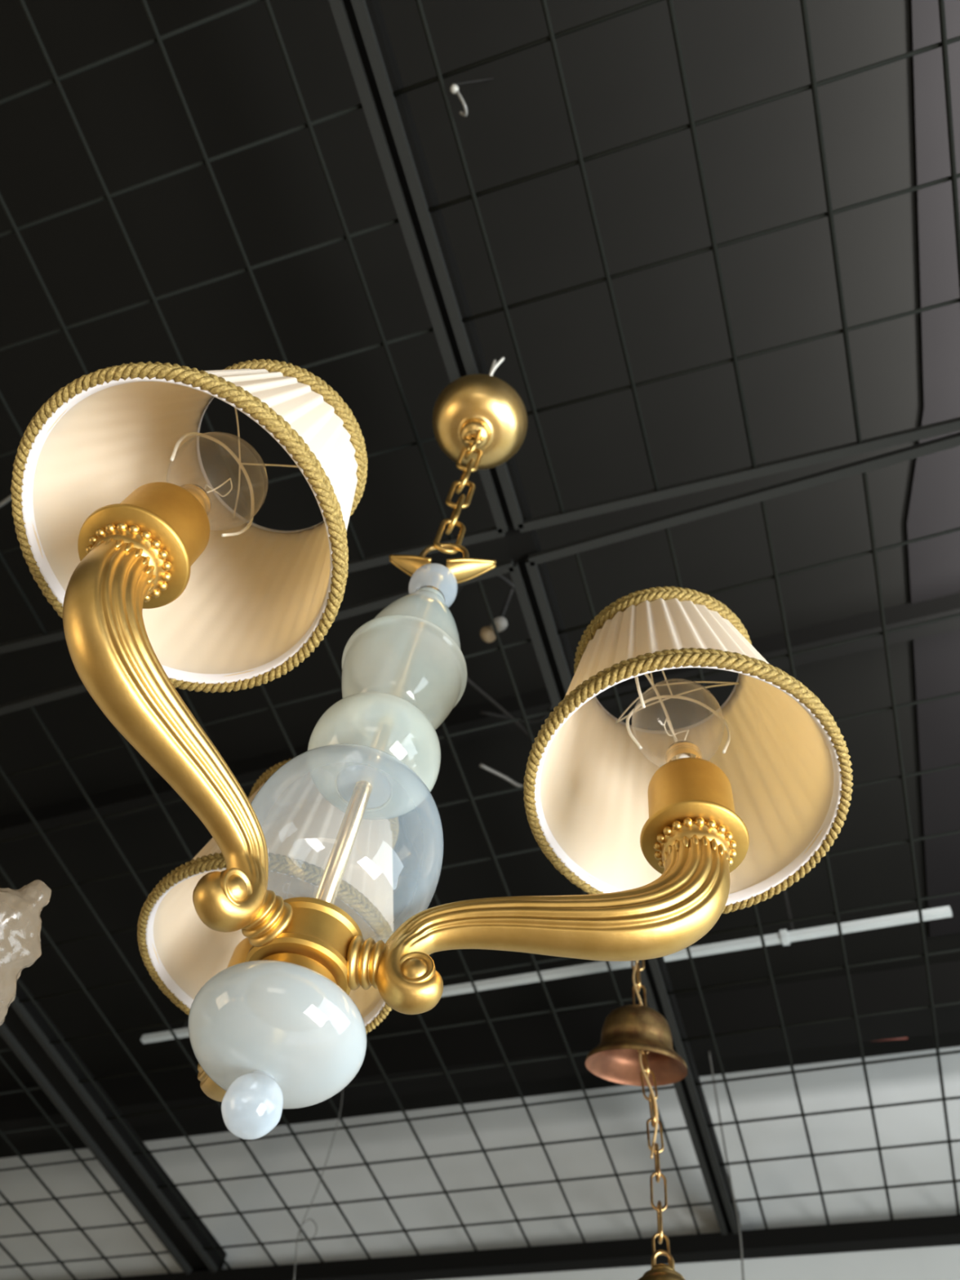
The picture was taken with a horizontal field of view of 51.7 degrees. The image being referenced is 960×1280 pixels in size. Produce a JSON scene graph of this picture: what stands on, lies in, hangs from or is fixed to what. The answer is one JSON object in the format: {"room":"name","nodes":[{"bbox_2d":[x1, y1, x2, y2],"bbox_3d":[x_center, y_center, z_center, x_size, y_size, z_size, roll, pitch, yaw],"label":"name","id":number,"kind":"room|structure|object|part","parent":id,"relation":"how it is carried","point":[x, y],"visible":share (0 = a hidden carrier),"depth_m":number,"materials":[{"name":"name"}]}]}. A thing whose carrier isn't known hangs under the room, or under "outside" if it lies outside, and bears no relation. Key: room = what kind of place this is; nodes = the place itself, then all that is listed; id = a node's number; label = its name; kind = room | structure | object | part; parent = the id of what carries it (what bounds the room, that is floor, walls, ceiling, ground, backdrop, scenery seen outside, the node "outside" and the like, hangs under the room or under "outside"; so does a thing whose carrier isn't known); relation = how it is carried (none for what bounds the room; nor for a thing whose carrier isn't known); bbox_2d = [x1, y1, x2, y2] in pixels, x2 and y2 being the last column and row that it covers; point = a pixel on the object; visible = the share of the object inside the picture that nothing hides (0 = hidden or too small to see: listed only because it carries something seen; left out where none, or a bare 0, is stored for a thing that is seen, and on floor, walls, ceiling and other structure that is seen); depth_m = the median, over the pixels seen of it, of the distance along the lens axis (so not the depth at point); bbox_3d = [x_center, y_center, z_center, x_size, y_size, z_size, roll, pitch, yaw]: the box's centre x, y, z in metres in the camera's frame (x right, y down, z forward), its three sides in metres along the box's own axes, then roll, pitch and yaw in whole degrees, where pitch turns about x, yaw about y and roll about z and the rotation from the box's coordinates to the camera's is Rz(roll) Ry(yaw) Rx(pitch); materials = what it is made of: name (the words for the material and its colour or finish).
{"room":"store","nodes":[
{"label":"store","id":0,"kind":"room"},
{"bbox_2d":[0,879,51,1026],"bbox_3d":[-0.264,0.172,0.532,0.052,0.083,0.075,-12,-62,14],"label":"glass ornament","id":1,"kind":"object","parent":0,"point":[7,997],"visible":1,"depth_m":0.54,"materials":[{"name":"glass"}]},
{"bbox_2d":[0,0,959,1158],"bbox_3d":[-0.412,-1.455,1.597,7.200,0.100,6.957,-12,-62,14],"label":"ceiling","id":2,"kind":"structure","parent":0,"point":[762,164],"depth_m":1.99,"materials":[{"name":"black paint"}]},
{"bbox_2d":[0,0,508,653],"bbox_3d":[-0.957,-0.812,1.409,1.542,0.016,1.870,-12,-62,14],"label":"mesh panel","id":3,"kind":"object","parent":2,"relation":"attached to","point":[367,103],"visible":0.57,"depth_m":1.46,"materials":[{"name":"black metal"}]},
{"bbox_2d":[0,494,11,507],"bbox_3d":[-0.803,-0.262,1.725,0.263,0.008,0.014,-28,-67,22],"label":"cable","id":4,"kind":"object","parent":3,"relation":"on","point":[7,499],"visible":0.14,"depth_m":1.74,"materials":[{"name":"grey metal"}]},
{"bbox_2d":[449,77,493,116],"bbox_3d":[0.002,-0.847,1.536,0.014,0.517,0.043,-18,-64,18],"label":"hook","id":5,"kind":"object","parent":2,"relation":"hanging from","point":[454,88],"visible":1,"depth_m":1.32,"materials":[{"name":"grey plastic"}]},
{"bbox_2d":[0,960,959,1141],"bbox_3d":[0.595,1.107,2.821,6.504,0.140,0.100,-14,-63,15],"label":"wall","id":6,"kind":"structure","parent":2,"relation":"attached to","point":[474,1046],"depth_m":2.88,"materials":[{"name":"black paint"}]},
{"bbox_2d":[708,1051,744,1279],"bbox_3d":[0.616,1.297,2.487,0.038,0.630,0.005,-12,-62,14],"label":"hanging wire","id":7,"kind":"object","parent":6,"relation":"hanging from","point":[709,1055],"visible":0.94,"depth_m":2.44,"materials":[{"name":"grey metal"}]},
{"bbox_2d":[0,592,959,845],"bbox_3d":[0.125,0.164,2.373,6.207,0.070,0.050,-14,-63,16],"label":"trim","id":8,"kind":"structure","parent":2,"relation":"attached to","point":[247,770],"depth_m":2.35,"materials":[{"name":"black paint"}]},
{"bbox_2d":[480,582,513,642],"bbox_3d":[0.050,-0.111,2.031,0.064,0.399,0.041,-20,-64,18],"label":"spotlight","id":9,"kind":"object","parent":2,"relation":"hanging from","point":[486,633],"visible":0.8,"depth_m":1.87,"materials":[{"name":"metal"}]},
{"bbox_3d":[0.036,-0.029,1.870,0.031,0.032,0.029,-12,-62,14],"label":"lamp glass","id":10,"kind":"part","parent":9,"relation":"part of","materials":[{"name":"white glass"}]},
{"bbox_2d":[456,574,552,723],"bbox_3d":[0.047,0.019,1.990,0.186,0.008,0.372,-12,-62,14],"label":"cable","id":11,"kind":"object","parent":9,"relation":"attached to","point":[501,577],"visible":0.28,"depth_m":2.06,"materials":[{"name":"black plastic"}]},
{"bbox_3d":[0.070,-0.118,2.034,0.036,0.381,0.008,27,-60,-8],"label":"stem","id":12,"kind":"part","parent":9,"relation":"part of","materials":[{"name":"black metal"}]},
{"bbox_2d":[140,889,952,1044],"bbox_3d":[0.067,0.801,2.626,2.156,0.293,0.026,-15,-63,16],"label":"rail","id":13,"kind":"object","parent":2,"relation":"hanging from","point":[784,937],"visible":0.59,"depth_m":2.36,"materials":[{"name":"white metal"}]},
{"bbox_2d":[351,0,959,533],"bbox_3d":[0.195,-1.050,1.109,0.860,0.016,1.870,-12,-62,14],"label":"mesh panel","id":14,"kind":"object","parent":2,"relation":"attached to","point":[387,95],"visible":0.92,"depth_m":1.40,"materials":[{"name":"black metal"}]},
{"bbox_2d":[10,356,853,1139],"bbox_3d":[-0.059,-0.030,1.029,0.599,1.230,0.549,27,-60,-8],"label":"chandelier","id":15,"kind":"object","parent":14,"relation":"hanging from","point":[278,945],"visible":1,"depth_m":0.68,"materials":[{"name":"gold glass"}]},
{"bbox_3d":[-0.174,0.054,0.550,0.041,0.141,0.200,-27,-67,21],"label":"arm","id":16,"kind":"part","parent":15,"relation":"part of","materials":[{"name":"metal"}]},
{"bbox_3d":[-0.159,0.273,0.674,0.041,0.137,0.207,25,-60,-7],"label":"arm","id":17,"kind":"part","parent":15,"relation":"part of","materials":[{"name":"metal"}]},
{"bbox_3d":[-0.188,-0.109,0.701,0.069,0.086,0.069,-11,-65,17],"label":"bulb","id":18,"kind":"part","parent":15,"relation":"part of","materials":[{"name":"clear glass"}]},
{"bbox_3d":[-0.190,-0.100,0.689,0.021,0.052,0.016,-11,-65,17],"label":"filament stem","id":19,"kind":"part","parent":15,"relation":"part of","materials":[{"name":"silver metal"}]},
{"bbox_3d":[-0.107,0.210,0.520,0.095,0.048,0.095,-12,-62,14],"label":"lamp shade","id":20,"kind":"part","parent":15,"relation":"part of","materials":[{"name":"white glass"}]},
{"bbox_3d":[-0.177,-0.104,0.703,0.210,0.177,0.210,-11,-65,17],"label":"lampshade","id":21,"kind":"part","parent":15,"relation":"part of","materials":[{"name":"beige fabric"}]},
{"bbox_3d":[-0.175,0.239,0.883,0.016,0.052,0.021,-10,-62,14],"label":"filament stem","id":22,"kind":"part","parent":15,"relation":"part of","materials":[{"name":"clear glass"}]},
{"bbox_3d":[-0.164,0.219,0.890,0.210,0.177,0.210,-12,-62,14],"label":"lampshade","id":23,"kind":"part","parent":15,"relation":"part of","materials":[{"name":"beige fabric"}]},
{"bbox_3d":[-0.090,0.138,0.642,0.132,0.132,0.132,-12,-62,14],"label":"glass globe","id":24,"kind":"part","parent":15,"relation":"part of"},
{"bbox_3d":[-0.072,-0.074,1.004,0.048,0.038,0.028,3,-59,6],"label":"crown","id":25,"kind":"part","parent":15,"relation":"part of","materials":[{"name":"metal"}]},
{"bbox_3d":[-0.009,-0.071,0.998,0.048,0.038,0.028,3,-59,6],"label":"crown","id":26,"kind":"part","parent":15,"relation":"part of","materials":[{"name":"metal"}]},
{"bbox_3d":[0.047,0.168,0.581,0.203,0.131,0.041,1,-60,7],"label":"arm","id":27,"kind":"part","parent":15,"relation":"part of","materials":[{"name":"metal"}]},
{"bbox_3d":[0.147,0.065,0.756,0.210,0.177,0.210,-13,-64,12],"label":"lampshade","id":28,"kind":"part","parent":15,"relation":"part of","materials":[{"name":"beige fabric"}]},
{"bbox_3d":[0.148,0.078,0.739,0.021,0.052,0.016,28,-63,-10],"label":"filament stem","id":29,"kind":"part","parent":15,"relation":"part of","materials":[{"name":"clear glass"}]},
{"bbox_3d":[0.150,0.068,0.750,0.069,0.086,0.069,28,-63,-10],"label":"bulb","id":30,"kind":"part","parent":15,"relation":"part of","materials":[{"name":"clear glass"}]},
{"bbox_2d":[871,1037,907,1041],"bbox_3d":[0.899,1.172,2.889,0.656,0.008,0.027,-7,-61,12],"label":"cable","id":31,"kind":"object","parent":2,"relation":"attached to","point":[900,1038],"visible":0.04,"depth_m":2.83,"materials":[{"name":"brown plastic"}]},
{"bbox_2d":[906,0,959,937],"bbox_3d":[1.035,-1.529,1.290,1.273,0.007,5.200,-12,-62,14],"label":"trim","id":32,"kind":"structure","parent":2,"relation":"attached to","point":[934,504],"depth_m":2.00,"materials":[{"name":"grey paint"}]},
{"bbox_2d":[0,1046,959,1279],"bbox_3d":[0.367,2.247,1.646,7.212,3.550,0.100,-14,-63,16],"label":"window","id":33,"kind":"structure","parent":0,"point":[917,1079],"depth_m":2.93,"materials":[{"name":"grey glass"}]},
{"bbox_2d":[0,951,226,1271],"bbox_3d":[-1.630,-0.288,1.861,0.100,0.050,5.249,-12,-62,15],"label":"trim","id":34,"kind":"structure","parent":33,"relation":"attached to","point":[13,1022],"depth_m":2.72,"materials":[{"name":"black paint"}]},
{"bbox_2d":[84,1214,959,1279],"bbox_3d":[0.481,1.600,2.597,6.907,0.046,0.045,-14,-63,16],"label":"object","id":35,"kind":"structure","parent":33,"relation":"attached to","point":[944,1230],"depth_m":2.62,"materials":[{"name":"black paint"}]},
{"bbox_2d":[0,1022,193,1279],"bbox_3d":[-1.926,1.313,2.790,1.665,0.016,2.107,-12,-62,14],"label":"mesh panel","id":36,"kind":"object","parent":35,"relation":"on","point":[5,1033],"visible":0.95,"depth_m":2.81,"materials":[{"name":"black metal"}]},
{"bbox_2d":[0,559,727,1272],"bbox_3d":[-0.363,0.901,2.331,1.540,0.016,2.100,-12,-62,14],"label":"mesh panel","id":37,"kind":"object","parent":35,"relation":"on","point":[506,566],"visible":0.43,"depth_m":2.37,"materials":[{"name":"black metal"}]},
{"bbox_2d":[293,1089,342,1279],"bbox_3d":[-0.367,1.248,2.330,0.046,0.487,0.002,-12,-62,14],"label":"hanging wire","id":38,"kind":"object","parent":37,"relation":"hanging from","point":[303,1222],"visible":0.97,"depth_m":2.24,"materials":[{"name":"grey metal"}]},
{"bbox_2d":[479,763,523,786],"bbox_3d":[0.086,0.282,1.964,0.188,0.008,0.030,17,-59,-2],"label":"cable","id":39,"kind":"object","parent":37,"relation":"on","point":[482,766],"visible":0.66,"depth_m":1.96,"materials":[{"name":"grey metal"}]},
{"bbox_2d":[525,431,959,1234],"bbox_3d":[0.770,0.604,2.000,0.860,0.016,2.058,-12,-62,14],"label":"mesh panel","id":40,"kind":"object","parent":35,"relation":"on","point":[863,466],"visible":0.8,"depth_m":1.79,"materials":[{"name":"black metal"}]},
{"bbox_2d":[585,960,687,1279],"bbox_3d":[0.224,0.478,1.437,0.132,0.947,0.127,-12,-62,14],"label":"pendant lamp","id":41,"kind":"object","parent":40,"relation":"hanging from","point":[635,1047],"visible":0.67,"depth_m":1.29,"materials":[{"name":"gold metal"}]},
{"bbox_3d":[0.242,0.414,1.489,0.028,0.768,0.011,-12,-62,14],"label":"cord","id":42,"kind":"part","parent":41,"relation":"part of","materials":[{"name":"brown plastic"}]},
{"bbox_2d":[342,0,741,1231],"bbox_3d":[-0.089,-0.640,1.441,0.051,0.050,5.176,-12,-62,14],"label":"trim","id":43,"kind":"structure","parent":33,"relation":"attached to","point":[520,545],"depth_m":1.53,"materials":[{"name":"black paint"}]},
{"bbox_2d":[466,676,534,739],"bbox_3d":[0.125,0.227,1.984,0.021,0.008,0.596,-35,-70,24],"label":"cable","id":44,"kind":"object","parent":43,"relation":"on","point":[472,683],"visible":0.23,"depth_m":1.94,"materials":[{"name":"black plastic"}]}
]}

